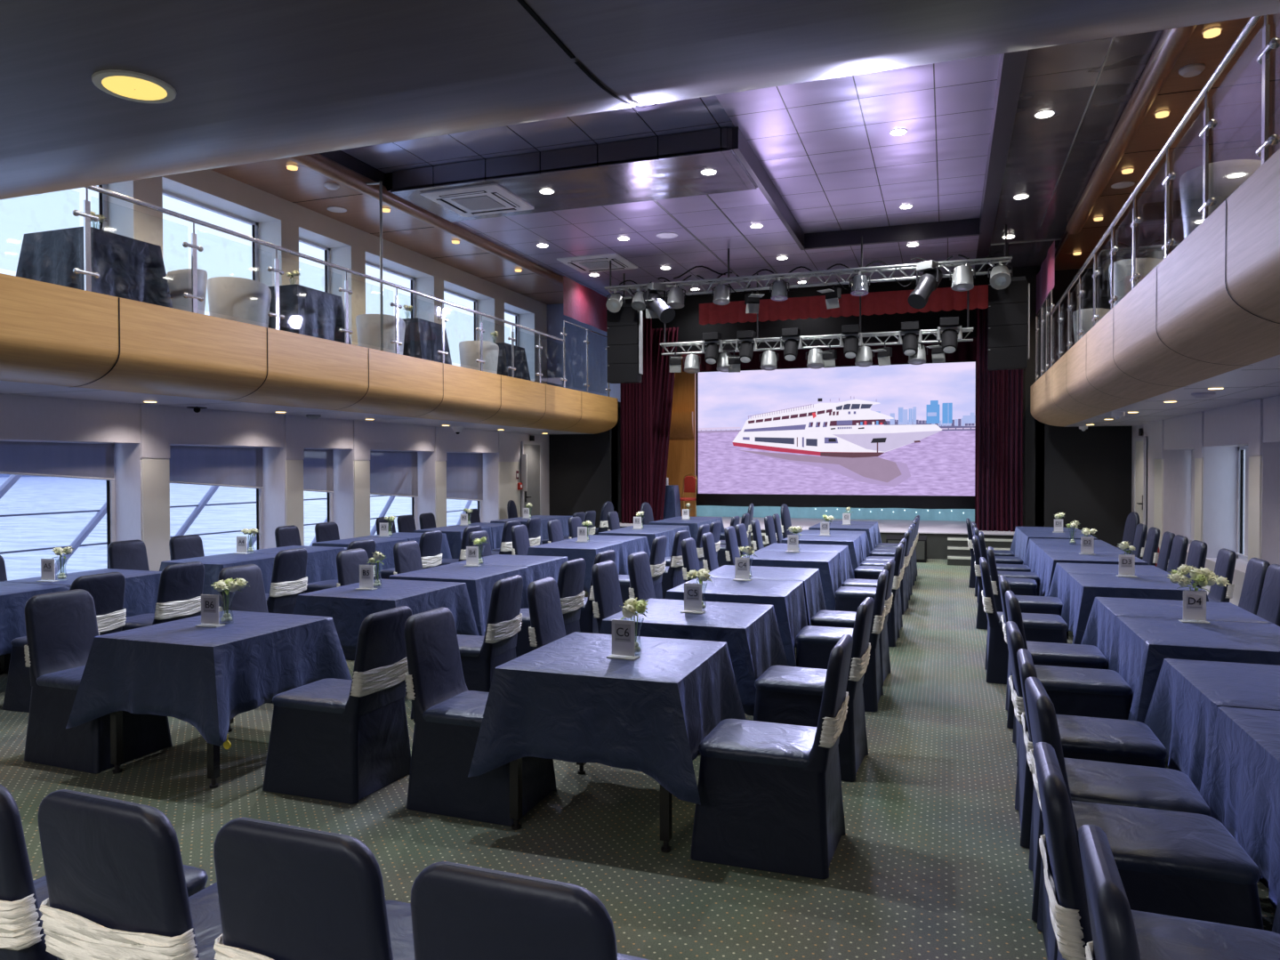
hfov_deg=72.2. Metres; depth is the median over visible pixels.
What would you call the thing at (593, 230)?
ceiling
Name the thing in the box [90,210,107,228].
flower bouquet
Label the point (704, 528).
covered chair
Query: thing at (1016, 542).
tablecloth
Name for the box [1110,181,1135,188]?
ceiling speaker
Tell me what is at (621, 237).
recessed light
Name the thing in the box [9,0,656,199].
trim
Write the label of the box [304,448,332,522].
window
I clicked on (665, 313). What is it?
spotlight
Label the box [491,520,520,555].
covered chair
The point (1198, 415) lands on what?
trim
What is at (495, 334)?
flower bouquet
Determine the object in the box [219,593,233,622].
flower vase
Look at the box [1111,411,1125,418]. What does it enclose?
security camera
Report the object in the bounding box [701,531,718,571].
covered chair
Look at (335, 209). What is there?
ceiling speaker
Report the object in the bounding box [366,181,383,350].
support pole
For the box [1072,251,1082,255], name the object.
recessed light
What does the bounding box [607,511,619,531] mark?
covered chair
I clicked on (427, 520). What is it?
covered chair
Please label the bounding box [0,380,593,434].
soffit
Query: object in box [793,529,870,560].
tablecloth
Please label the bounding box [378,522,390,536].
number sign
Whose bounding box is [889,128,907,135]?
recessed light
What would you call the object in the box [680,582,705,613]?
number sign
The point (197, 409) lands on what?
security camera
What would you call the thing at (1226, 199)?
trim
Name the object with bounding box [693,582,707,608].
flower vase
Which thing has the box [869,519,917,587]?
covered chair
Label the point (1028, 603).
covered chair
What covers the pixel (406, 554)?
covered chair
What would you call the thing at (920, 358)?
light
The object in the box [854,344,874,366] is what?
light
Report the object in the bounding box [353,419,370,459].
trim
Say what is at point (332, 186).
smoke detector
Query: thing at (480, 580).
tablecloth
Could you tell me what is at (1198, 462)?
trim
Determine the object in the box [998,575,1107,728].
covered chair
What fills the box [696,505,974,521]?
stage
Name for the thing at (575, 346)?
wall
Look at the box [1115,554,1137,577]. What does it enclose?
number sign
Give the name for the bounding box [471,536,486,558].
flower bouquet
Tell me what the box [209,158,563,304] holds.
ceiling
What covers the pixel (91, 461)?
roller blind
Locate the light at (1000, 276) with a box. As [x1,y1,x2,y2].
[987,260,1012,289]
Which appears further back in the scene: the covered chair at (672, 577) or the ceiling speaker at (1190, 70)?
the covered chair at (672, 577)
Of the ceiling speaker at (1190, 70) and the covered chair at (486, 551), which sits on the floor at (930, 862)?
the covered chair at (486, 551)
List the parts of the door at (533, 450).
handle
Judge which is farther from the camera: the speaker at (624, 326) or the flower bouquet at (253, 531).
the speaker at (624, 326)
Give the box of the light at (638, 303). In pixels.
[631,287,645,310]
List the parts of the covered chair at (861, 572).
seat, sash, backrest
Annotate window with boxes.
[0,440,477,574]
[98,184,107,231]
[162,189,258,281]
[169,444,263,549]
[298,237,330,293]
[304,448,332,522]
[365,260,415,318]
[370,450,416,528]
[443,288,477,340]
[446,451,481,522]
[504,309,518,346]
[1237,445,1247,562]
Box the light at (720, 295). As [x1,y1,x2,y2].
[712,281,731,305]
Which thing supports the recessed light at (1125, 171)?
in the ceiling at (1236, 109)
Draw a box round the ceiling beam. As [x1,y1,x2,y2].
[974,49,1028,275]
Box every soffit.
[0,0,947,159]
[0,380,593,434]
[1063,354,1279,426]
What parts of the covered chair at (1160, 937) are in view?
sash, backrest, seat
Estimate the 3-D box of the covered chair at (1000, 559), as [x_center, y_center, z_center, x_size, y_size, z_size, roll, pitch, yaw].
[4.552,1.004,11.155,0.646,0.916,0.522,0,1,20]
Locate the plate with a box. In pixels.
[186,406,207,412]
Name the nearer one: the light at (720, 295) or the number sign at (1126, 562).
the number sign at (1126, 562)
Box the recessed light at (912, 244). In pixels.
[906,242,919,246]
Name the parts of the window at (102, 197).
frame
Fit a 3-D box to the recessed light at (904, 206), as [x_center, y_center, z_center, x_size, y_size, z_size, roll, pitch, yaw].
[3.880,-3.983,12.793,0.201,0.012,0.201,0,1,19]
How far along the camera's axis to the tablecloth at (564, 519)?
15.65 m
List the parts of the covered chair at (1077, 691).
backrest, seat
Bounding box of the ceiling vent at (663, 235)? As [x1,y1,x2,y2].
[656,232,677,238]
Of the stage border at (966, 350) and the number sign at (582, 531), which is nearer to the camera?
the number sign at (582, 531)
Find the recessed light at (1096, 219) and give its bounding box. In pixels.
[1093,216,1103,221]
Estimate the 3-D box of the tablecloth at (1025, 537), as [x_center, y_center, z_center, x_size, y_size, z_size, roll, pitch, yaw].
[5.460,0.976,11.420,1.017,0.527,1.095,0,1,19]
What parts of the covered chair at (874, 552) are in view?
seat, backrest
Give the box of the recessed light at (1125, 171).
[1120,168,1134,174]
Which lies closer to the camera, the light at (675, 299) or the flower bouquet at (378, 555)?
the flower bouquet at (378, 555)
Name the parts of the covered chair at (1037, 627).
sash, backrest, seat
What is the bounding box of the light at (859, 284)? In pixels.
[849,271,869,296]
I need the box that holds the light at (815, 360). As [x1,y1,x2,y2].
[805,346,823,369]
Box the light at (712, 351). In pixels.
[701,331,723,363]
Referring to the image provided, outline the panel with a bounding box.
[390,127,757,221]
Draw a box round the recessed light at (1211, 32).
[1201,26,1222,38]
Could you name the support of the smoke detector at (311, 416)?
attached to the soffit at (7, 387)
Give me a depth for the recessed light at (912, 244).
14.08 m
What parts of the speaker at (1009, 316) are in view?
rail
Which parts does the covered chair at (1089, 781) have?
backrest, sash, seat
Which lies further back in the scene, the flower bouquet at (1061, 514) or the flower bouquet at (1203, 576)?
the flower bouquet at (1061, 514)
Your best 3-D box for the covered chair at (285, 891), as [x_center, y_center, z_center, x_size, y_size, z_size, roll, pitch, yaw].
[-0.602,1.157,2.059,0.522,0.916,0.646,0,1,20]
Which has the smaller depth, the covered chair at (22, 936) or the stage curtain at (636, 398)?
the covered chair at (22, 936)
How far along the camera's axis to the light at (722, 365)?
16.32 m
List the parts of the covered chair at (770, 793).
seat, backrest, sash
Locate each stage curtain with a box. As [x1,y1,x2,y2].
[620,315,652,523]
[652,327,678,521]
[974,284,1023,531]
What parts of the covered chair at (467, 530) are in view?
seat, sash, backrest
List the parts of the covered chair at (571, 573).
seat, backrest, sash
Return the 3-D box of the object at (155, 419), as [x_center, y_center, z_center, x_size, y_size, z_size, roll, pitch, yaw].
[-5.306,-0.531,9.606,0.022,0.580,0.362,0,1,19]
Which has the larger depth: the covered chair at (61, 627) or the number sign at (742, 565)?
the number sign at (742, 565)
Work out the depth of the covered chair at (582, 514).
13.95 m
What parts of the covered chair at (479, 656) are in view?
seat, backrest, sash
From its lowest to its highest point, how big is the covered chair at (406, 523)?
0.916 m
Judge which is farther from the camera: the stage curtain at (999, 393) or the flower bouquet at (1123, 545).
the stage curtain at (999, 393)
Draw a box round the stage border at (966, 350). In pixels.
[682,337,975,371]
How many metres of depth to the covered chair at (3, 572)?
7.52 m
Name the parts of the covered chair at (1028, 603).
sash, backrest, seat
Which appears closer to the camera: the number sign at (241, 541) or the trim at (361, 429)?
the number sign at (241, 541)
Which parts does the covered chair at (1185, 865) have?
sash, backrest, seat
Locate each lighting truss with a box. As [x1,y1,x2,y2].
[604,224,1012,300]
[660,257,974,354]
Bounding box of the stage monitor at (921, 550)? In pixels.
[885,534,926,562]
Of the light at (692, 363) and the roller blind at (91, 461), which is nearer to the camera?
the roller blind at (91, 461)
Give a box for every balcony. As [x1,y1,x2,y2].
[0,0,1279,199]
[0,273,617,433]
[1030,148,1279,426]
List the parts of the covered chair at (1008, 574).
backrest, seat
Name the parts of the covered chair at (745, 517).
seat, backrest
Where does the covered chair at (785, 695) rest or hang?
on the floor at (930, 862)
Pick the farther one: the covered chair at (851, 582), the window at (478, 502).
the window at (478, 502)
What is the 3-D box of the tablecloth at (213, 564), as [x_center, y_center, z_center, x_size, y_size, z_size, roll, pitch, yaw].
[-4.087,1.038,8.667,0.974,0.527,1.008,0,1,19]
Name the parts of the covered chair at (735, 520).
seat, backrest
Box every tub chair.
[166,268,207,314]
[206,276,271,327]
[355,313,405,354]
[458,340,499,373]
[1072,307,1110,344]
[1108,257,1162,306]
[1179,159,1261,239]
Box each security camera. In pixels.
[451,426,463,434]
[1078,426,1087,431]
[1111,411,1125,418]
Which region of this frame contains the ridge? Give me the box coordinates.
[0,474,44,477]
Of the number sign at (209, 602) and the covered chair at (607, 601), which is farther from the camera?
the covered chair at (607, 601)
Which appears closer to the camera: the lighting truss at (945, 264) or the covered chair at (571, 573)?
the covered chair at (571, 573)
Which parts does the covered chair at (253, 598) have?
backrest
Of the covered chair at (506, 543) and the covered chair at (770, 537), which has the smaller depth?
the covered chair at (506, 543)
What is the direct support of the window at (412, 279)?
in the wall at (22, 417)
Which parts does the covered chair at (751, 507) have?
backrest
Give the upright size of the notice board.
0.750 m
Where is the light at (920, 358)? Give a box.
[908,343,927,364]
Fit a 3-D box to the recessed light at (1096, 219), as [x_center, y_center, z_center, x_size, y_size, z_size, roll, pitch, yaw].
[6.489,-3.692,12.417,0.142,0.032,0.142,0,1,19]
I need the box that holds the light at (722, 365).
[716,350,731,371]
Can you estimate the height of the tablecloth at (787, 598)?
0.527 m
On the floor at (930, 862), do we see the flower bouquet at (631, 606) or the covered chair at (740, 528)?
the covered chair at (740, 528)
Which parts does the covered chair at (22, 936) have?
sash, backrest, seat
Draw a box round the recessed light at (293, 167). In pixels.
[285,164,298,170]
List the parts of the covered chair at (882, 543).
seat, backrest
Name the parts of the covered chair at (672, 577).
seat, backrest, sash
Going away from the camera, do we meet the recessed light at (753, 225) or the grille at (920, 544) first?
the recessed light at (753, 225)
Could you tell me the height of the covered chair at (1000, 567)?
0.916 m
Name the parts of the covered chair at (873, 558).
seat, backrest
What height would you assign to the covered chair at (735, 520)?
0.916 m
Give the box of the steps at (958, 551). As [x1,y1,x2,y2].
[947,536,1013,565]
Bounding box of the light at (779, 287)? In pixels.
[769,277,788,301]
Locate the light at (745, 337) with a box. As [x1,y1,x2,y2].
[735,330,756,362]
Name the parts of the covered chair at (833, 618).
seat, sash, backrest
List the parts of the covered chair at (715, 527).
backrest, sash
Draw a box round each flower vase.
[56,557,68,579]
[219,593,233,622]
[247,535,255,551]
[370,563,383,587]
[476,545,483,564]
[624,618,644,653]
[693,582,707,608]
[1069,539,1075,544]
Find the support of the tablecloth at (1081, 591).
on the banquet table
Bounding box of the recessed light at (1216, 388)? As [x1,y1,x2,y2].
[1206,386,1224,389]
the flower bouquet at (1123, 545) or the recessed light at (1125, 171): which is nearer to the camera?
the flower bouquet at (1123, 545)
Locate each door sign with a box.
[530,435,534,441]
[1138,427,1142,435]
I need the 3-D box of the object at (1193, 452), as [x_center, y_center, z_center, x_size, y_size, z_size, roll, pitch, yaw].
[7.869,0.245,12.161,0.024,1.322,1.690,0,1,19]
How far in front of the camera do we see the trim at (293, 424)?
11.63 m
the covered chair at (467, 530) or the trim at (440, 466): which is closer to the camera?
the covered chair at (467, 530)
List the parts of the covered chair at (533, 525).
backrest, sash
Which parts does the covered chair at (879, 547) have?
seat, backrest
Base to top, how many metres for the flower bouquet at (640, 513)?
0.208 m
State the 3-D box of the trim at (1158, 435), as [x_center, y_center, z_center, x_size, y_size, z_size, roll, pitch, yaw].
[7.920,-0.616,13.390,0.022,0.580,0.542,0,1,19]
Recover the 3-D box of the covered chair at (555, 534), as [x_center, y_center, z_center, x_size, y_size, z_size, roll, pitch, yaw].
[-0.896,1.004,11.858,0.646,0.916,0.522,0,1,17]
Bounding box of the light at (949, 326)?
[936,316,962,353]
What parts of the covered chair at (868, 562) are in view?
seat, backrest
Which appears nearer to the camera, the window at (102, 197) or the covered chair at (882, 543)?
the window at (102, 197)
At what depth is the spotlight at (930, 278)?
13.09 m
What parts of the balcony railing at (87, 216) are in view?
post, post, post, handrail, post, post, post, post, post, post, post, rail, post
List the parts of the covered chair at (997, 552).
backrest, sash, seat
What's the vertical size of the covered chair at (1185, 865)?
0.916 m
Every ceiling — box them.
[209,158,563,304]
[318,126,1068,297]
[340,53,1000,233]
[984,30,1163,274]
[1054,13,1279,270]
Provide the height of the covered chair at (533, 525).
0.916 m
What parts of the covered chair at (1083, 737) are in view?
backrest, sash, seat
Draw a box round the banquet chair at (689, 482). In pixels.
[679,473,697,516]
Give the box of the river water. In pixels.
[0,476,477,580]
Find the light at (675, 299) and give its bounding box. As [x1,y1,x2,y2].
[666,284,685,308]
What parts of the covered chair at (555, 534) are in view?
backrest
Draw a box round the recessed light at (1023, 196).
[1013,193,1029,199]
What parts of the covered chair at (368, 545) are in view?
seat, backrest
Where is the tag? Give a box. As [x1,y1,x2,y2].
[223,735,231,748]
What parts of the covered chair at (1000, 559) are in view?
backrest, seat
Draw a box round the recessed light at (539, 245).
[536,243,548,247]
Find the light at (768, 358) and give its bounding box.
[759,348,778,370]
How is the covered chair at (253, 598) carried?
on the floor at (930, 862)
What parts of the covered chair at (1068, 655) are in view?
sash, backrest, seat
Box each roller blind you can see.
[0,441,114,480]
[169,445,263,488]
[302,449,333,492]
[369,450,418,497]
[445,452,483,500]
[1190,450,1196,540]
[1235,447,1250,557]
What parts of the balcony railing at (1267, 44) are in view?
post, post, rail, post, post, post, post, post, post, post, post, post, post, post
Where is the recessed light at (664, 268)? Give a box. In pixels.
[660,266,670,269]
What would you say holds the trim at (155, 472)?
attached to the wall at (22, 417)
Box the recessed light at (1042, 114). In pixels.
[1033,110,1055,118]
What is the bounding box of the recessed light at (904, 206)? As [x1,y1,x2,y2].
[899,204,913,209]
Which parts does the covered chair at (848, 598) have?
seat, sash, backrest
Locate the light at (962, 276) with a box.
[949,263,975,291]
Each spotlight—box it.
[643,281,675,322]
[817,284,841,308]
[907,259,942,309]
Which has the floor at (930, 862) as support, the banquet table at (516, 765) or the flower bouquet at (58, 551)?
the banquet table at (516, 765)
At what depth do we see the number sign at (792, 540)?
9.20 m
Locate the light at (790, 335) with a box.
[780,327,802,361]
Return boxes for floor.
[0,558,1275,959]
[619,515,1014,535]
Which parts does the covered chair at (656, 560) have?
seat, sash, backrest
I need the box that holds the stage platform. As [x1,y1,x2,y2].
[619,526,1014,559]
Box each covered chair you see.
[0,555,11,673]
[0,783,208,959]
[2,571,126,712]
[24,588,172,772]
[37,788,222,959]
[107,539,149,570]
[121,561,204,630]
[169,534,204,560]
[213,817,414,959]
[217,563,273,703]
[262,605,412,804]
[265,547,307,613]
[274,524,301,547]
[304,539,375,593]
[314,521,339,542]
[336,547,369,660]
[375,516,395,534]
[378,530,442,579]
[393,540,423,574]
[396,514,416,532]
[403,606,556,826]
[410,574,523,718]
[410,861,649,959]
[418,512,436,529]
[439,524,482,565]
[466,508,480,523]
[467,530,491,556]
[491,517,540,551]
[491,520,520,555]
[507,499,517,518]
[510,524,530,555]
[515,557,585,657]
[527,577,566,650]
[541,511,585,544]
[547,519,587,591]
[563,510,595,538]
[568,516,582,539]
[579,549,615,633]
[591,560,623,633]
[594,500,613,534]
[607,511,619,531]
[618,535,667,605]
[627,550,656,600]
[640,502,653,524]
[661,529,688,598]
[664,523,709,582]
[669,520,721,556]
[681,537,700,581]
[690,634,853,878]
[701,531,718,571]
[716,515,739,567]
[719,503,753,547]
[719,513,749,544]
[724,525,740,565]
[734,523,748,556]
[751,518,764,551]
[753,596,874,780]
[764,515,777,546]
[772,513,783,543]
[780,503,793,538]
[795,569,888,711]
[810,558,895,685]
[834,542,903,646]
[841,538,906,629]
[853,529,911,614]
[860,525,913,600]
[863,523,915,595]
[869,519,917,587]
[872,516,918,580]
[875,515,919,575]
[966,517,1014,587]
[971,522,1023,596]
[972,535,1037,628]
[973,526,1030,602]
[978,531,1039,595]
[979,556,1067,684]
[987,546,1062,616]
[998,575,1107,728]
[1005,590,1131,765]
[1005,620,1167,848]
[1016,648,1211,922]
[1024,676,1263,959]
[1033,741,1279,959]
[1078,824,1141,959]
[1117,511,1139,554]
[1130,523,1147,559]
[1142,526,1159,565]
[1156,531,1175,571]
[1166,534,1188,575]
[1183,539,1207,587]
[1207,547,1236,602]
[1238,557,1270,615]
[1256,563,1279,626]
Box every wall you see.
[0,169,549,548]
[547,303,620,402]
[548,298,632,527]
[611,407,618,514]
[666,355,696,516]
[676,351,921,508]
[1008,265,1132,547]
[1035,265,1045,526]
[1131,106,1279,605]
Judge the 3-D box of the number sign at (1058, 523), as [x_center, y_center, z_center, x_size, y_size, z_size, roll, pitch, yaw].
[5.636,0.615,11.811,0.140,0.182,0.070,0,1,15]
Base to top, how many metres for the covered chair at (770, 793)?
0.916 m
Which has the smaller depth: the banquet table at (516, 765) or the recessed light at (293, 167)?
the banquet table at (516, 765)
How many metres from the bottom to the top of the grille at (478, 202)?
0.008 m
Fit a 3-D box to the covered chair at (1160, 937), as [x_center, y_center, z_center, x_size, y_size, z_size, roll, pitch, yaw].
[1.293,1.153,2.094,0.646,0.916,0.522,0,1,20]
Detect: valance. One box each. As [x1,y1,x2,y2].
[563,275,607,331]
[699,284,988,324]
[1036,239,1054,313]
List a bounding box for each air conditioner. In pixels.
[419,183,534,217]
[556,253,637,273]
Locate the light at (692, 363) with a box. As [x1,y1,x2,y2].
[683,352,700,373]
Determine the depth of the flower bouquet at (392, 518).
11.42 m
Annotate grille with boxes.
[450,194,506,210]
[579,260,617,269]
[887,539,924,559]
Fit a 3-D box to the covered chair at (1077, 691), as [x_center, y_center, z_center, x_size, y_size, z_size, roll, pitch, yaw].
[2.395,1.106,4.918,0.646,0.916,0.522,0,1,19]
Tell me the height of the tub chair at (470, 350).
0.680 m
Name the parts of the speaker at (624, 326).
rail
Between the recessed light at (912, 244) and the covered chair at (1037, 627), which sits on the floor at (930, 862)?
the covered chair at (1037, 627)
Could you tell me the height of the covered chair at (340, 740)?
0.916 m
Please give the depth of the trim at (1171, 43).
8.66 m
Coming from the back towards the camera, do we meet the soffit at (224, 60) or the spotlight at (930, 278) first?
the spotlight at (930, 278)
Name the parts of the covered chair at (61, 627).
seat, backrest, sash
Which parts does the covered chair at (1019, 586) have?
backrest, sash, seat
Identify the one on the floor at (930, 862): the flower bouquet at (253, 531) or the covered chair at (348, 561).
the covered chair at (348, 561)
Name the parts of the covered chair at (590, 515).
backrest, sash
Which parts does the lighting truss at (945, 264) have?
barn door flood, barn door flood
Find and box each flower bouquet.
[51,546,74,572]
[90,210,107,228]
[210,577,249,613]
[241,527,260,547]
[285,270,300,281]
[367,550,386,580]
[384,515,395,531]
[402,304,413,318]
[463,507,473,521]
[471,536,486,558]
[489,330,499,340]
[525,502,532,509]
[580,520,592,536]
[619,597,648,642]
[635,510,644,517]
[685,568,712,586]
[739,546,756,557]
[787,526,803,536]
[821,514,833,523]
[1054,512,1065,519]
[1064,520,1080,539]
[1078,527,1097,536]
[1117,540,1135,555]
[1167,564,1231,592]
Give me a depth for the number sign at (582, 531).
10.48 m
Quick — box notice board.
[521,453,527,491]
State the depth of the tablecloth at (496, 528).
13.28 m
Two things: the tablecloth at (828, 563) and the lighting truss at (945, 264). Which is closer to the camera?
the tablecloth at (828, 563)
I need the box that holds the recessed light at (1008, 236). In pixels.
[1001,234,1015,238]
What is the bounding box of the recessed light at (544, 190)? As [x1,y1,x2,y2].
[539,188,555,193]
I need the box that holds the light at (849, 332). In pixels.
[839,324,862,358]
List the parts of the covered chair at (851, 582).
seat, backrest, sash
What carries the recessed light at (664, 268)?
in the ceiling at (593, 230)
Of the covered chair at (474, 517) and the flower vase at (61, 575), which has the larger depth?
the covered chair at (474, 517)
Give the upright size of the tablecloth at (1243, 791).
0.527 m
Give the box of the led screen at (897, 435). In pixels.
[695,360,975,508]
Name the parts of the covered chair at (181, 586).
seat, sash, backrest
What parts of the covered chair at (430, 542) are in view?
seat, backrest, sash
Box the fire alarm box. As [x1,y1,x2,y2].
[517,483,522,489]
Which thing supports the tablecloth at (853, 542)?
on the banquet table
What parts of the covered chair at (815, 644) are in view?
seat, backrest, sash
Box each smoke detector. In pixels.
[305,414,321,418]
[324,182,339,190]
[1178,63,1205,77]
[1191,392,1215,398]
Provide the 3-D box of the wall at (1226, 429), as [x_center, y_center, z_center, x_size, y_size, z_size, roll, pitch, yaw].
[5.541,-1.079,5.935,0.420,5.250,19.900,0,1,19]
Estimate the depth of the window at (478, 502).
17.04 m
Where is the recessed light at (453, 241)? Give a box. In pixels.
[450,240,459,243]
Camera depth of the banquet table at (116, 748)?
4.72 m
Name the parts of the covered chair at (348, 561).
backrest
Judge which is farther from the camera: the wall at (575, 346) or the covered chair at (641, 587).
the wall at (575, 346)
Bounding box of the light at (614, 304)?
[605,289,623,312]
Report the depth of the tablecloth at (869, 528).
12.91 m
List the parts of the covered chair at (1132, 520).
backrest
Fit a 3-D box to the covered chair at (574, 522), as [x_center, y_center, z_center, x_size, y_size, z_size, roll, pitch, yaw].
[-0.672,0.992,12.542,0.646,0.916,0.522,0,1,19]
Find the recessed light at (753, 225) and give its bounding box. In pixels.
[749,224,763,227]
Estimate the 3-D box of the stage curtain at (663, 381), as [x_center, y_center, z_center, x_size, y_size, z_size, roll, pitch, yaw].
[0.327,-1.122,18.201,1.000,4.030,0.146,0,1,19]
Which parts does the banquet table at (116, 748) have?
leg, leg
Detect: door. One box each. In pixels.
[521,441,541,516]
[1133,436,1146,546]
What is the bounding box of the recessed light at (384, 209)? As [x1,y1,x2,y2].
[382,207,391,212]
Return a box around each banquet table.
[110,710,233,788]
[509,757,672,853]
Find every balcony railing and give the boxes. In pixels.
[72,185,611,396]
[1034,14,1279,381]
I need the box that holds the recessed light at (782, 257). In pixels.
[776,256,788,259]
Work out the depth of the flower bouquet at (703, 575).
5.48 m
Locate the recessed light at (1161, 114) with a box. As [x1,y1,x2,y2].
[1153,110,1170,118]
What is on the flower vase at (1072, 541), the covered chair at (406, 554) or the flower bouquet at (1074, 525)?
the flower bouquet at (1074, 525)
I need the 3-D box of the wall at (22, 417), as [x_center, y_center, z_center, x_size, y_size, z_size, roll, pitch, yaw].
[-5.471,-1.118,9.797,0.420,5.250,19.900,0,1,19]
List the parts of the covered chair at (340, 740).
seat, backrest, sash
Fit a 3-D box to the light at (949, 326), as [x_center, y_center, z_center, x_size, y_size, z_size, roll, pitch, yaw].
[5.274,-2.458,14.950,0.420,0.595,0.376,0,1,19]
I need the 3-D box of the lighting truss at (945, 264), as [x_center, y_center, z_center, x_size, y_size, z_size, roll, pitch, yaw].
[2.466,-3.362,14.035,6.435,0.828,0.264,0,1,19]
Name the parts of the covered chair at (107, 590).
seat, backrest, sash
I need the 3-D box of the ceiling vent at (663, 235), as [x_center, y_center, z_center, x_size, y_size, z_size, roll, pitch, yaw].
[0.417,-3.748,13.476,0.340,0.030,0.340,0,1,19]
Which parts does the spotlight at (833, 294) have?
barn door, barn door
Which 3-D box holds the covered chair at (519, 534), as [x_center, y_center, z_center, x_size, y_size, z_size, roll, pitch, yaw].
[-1.234,1.020,10.832,0.646,0.916,0.522,0,1,18]
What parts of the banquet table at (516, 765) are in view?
leg, leg, leg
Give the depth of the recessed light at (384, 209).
11.89 m
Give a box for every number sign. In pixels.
[36,558,59,581]
[194,594,225,627]
[234,536,249,554]
[355,564,377,589]
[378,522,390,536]
[458,513,468,525]
[464,546,481,566]
[521,507,530,518]
[576,526,588,541]
[606,619,639,660]
[632,516,642,529]
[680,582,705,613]
[682,508,689,518]
[732,557,752,580]
[786,534,799,552]
[819,521,830,535]
[841,513,851,524]
[1053,519,1064,532]
[1078,536,1094,554]
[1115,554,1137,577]
[1178,590,1210,623]
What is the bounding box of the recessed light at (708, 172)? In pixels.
[700,169,716,175]
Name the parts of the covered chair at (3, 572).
backrest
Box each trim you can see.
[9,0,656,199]
[14,368,1279,432]
[74,297,581,430]
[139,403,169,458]
[141,458,170,571]
[284,414,304,458]
[285,459,304,545]
[286,152,563,286]
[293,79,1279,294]
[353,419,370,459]
[354,460,370,537]
[434,426,446,460]
[434,460,446,527]
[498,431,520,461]
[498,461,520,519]
[653,37,1114,285]
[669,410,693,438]
[1053,199,1279,416]
[1066,24,1197,234]
[1153,419,1164,458]
[1153,458,1163,548]
[1194,410,1203,457]
[1194,458,1203,587]
[1247,398,1263,455]
[1247,456,1262,561]
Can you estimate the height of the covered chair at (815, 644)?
0.916 m
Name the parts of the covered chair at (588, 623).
seat, sash, backrest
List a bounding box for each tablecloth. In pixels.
[0,581,70,655]
[3,568,161,617]
[16,226,172,307]
[65,610,352,746]
[159,552,275,606]
[247,545,346,583]
[267,283,351,344]
[292,578,478,652]
[312,537,408,579]
[360,531,451,558]
[388,563,529,635]
[402,317,451,364]
[413,525,492,558]
[449,554,568,583]
[451,522,504,548]
[467,631,746,805]
[490,517,553,545]
[493,342,530,380]
[518,515,572,536]
[527,540,626,592]
[560,534,650,574]
[598,528,674,556]
[599,598,788,716]
[620,524,691,538]
[648,519,710,542]
[664,515,724,532]
[665,577,807,666]
[708,564,826,625]
[742,549,842,610]
[758,542,853,583]
[780,534,862,578]
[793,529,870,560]
[808,523,876,551]
[817,520,881,545]
[1009,526,1082,556]
[1018,531,1098,564]
[1023,538,1112,571]
[1032,544,1128,588]
[1038,551,1148,595]
[1047,562,1170,603]
[1061,572,1208,644]
[1080,596,1272,669]
[1108,615,1279,723]
[1143,658,1279,798]
[1204,706,1279,933]
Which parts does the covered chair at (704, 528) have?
seat, sash, backrest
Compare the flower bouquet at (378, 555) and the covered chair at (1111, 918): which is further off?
the flower bouquet at (378, 555)
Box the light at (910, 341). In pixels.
[898,321,922,355]
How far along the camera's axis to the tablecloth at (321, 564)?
9.50 m
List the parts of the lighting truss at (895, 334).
barn door flood, barn door flood, barn door flood, barn door flood, barn door flood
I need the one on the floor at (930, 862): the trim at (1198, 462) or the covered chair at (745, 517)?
the covered chair at (745, 517)
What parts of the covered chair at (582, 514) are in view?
seat, backrest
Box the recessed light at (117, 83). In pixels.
[91,69,177,103]
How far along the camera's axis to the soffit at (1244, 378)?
8.69 m
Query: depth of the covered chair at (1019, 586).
8.85 m
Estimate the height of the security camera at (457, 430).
0.135 m
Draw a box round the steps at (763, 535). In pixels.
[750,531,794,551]
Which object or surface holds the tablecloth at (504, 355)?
on the table
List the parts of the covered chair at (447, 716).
sash, backrest, seat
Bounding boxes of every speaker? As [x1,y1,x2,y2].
[327,206,346,212]
[606,273,643,383]
[987,242,1030,370]
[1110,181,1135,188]
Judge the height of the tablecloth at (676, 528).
0.527 m
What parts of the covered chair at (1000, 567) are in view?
backrest, seat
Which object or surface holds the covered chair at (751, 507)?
on the floor at (930, 862)
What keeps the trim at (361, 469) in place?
attached to the wall at (22, 417)
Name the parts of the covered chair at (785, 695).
seat, sash, backrest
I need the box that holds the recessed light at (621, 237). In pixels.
[617,236,629,240]
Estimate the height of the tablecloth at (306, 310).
0.686 m

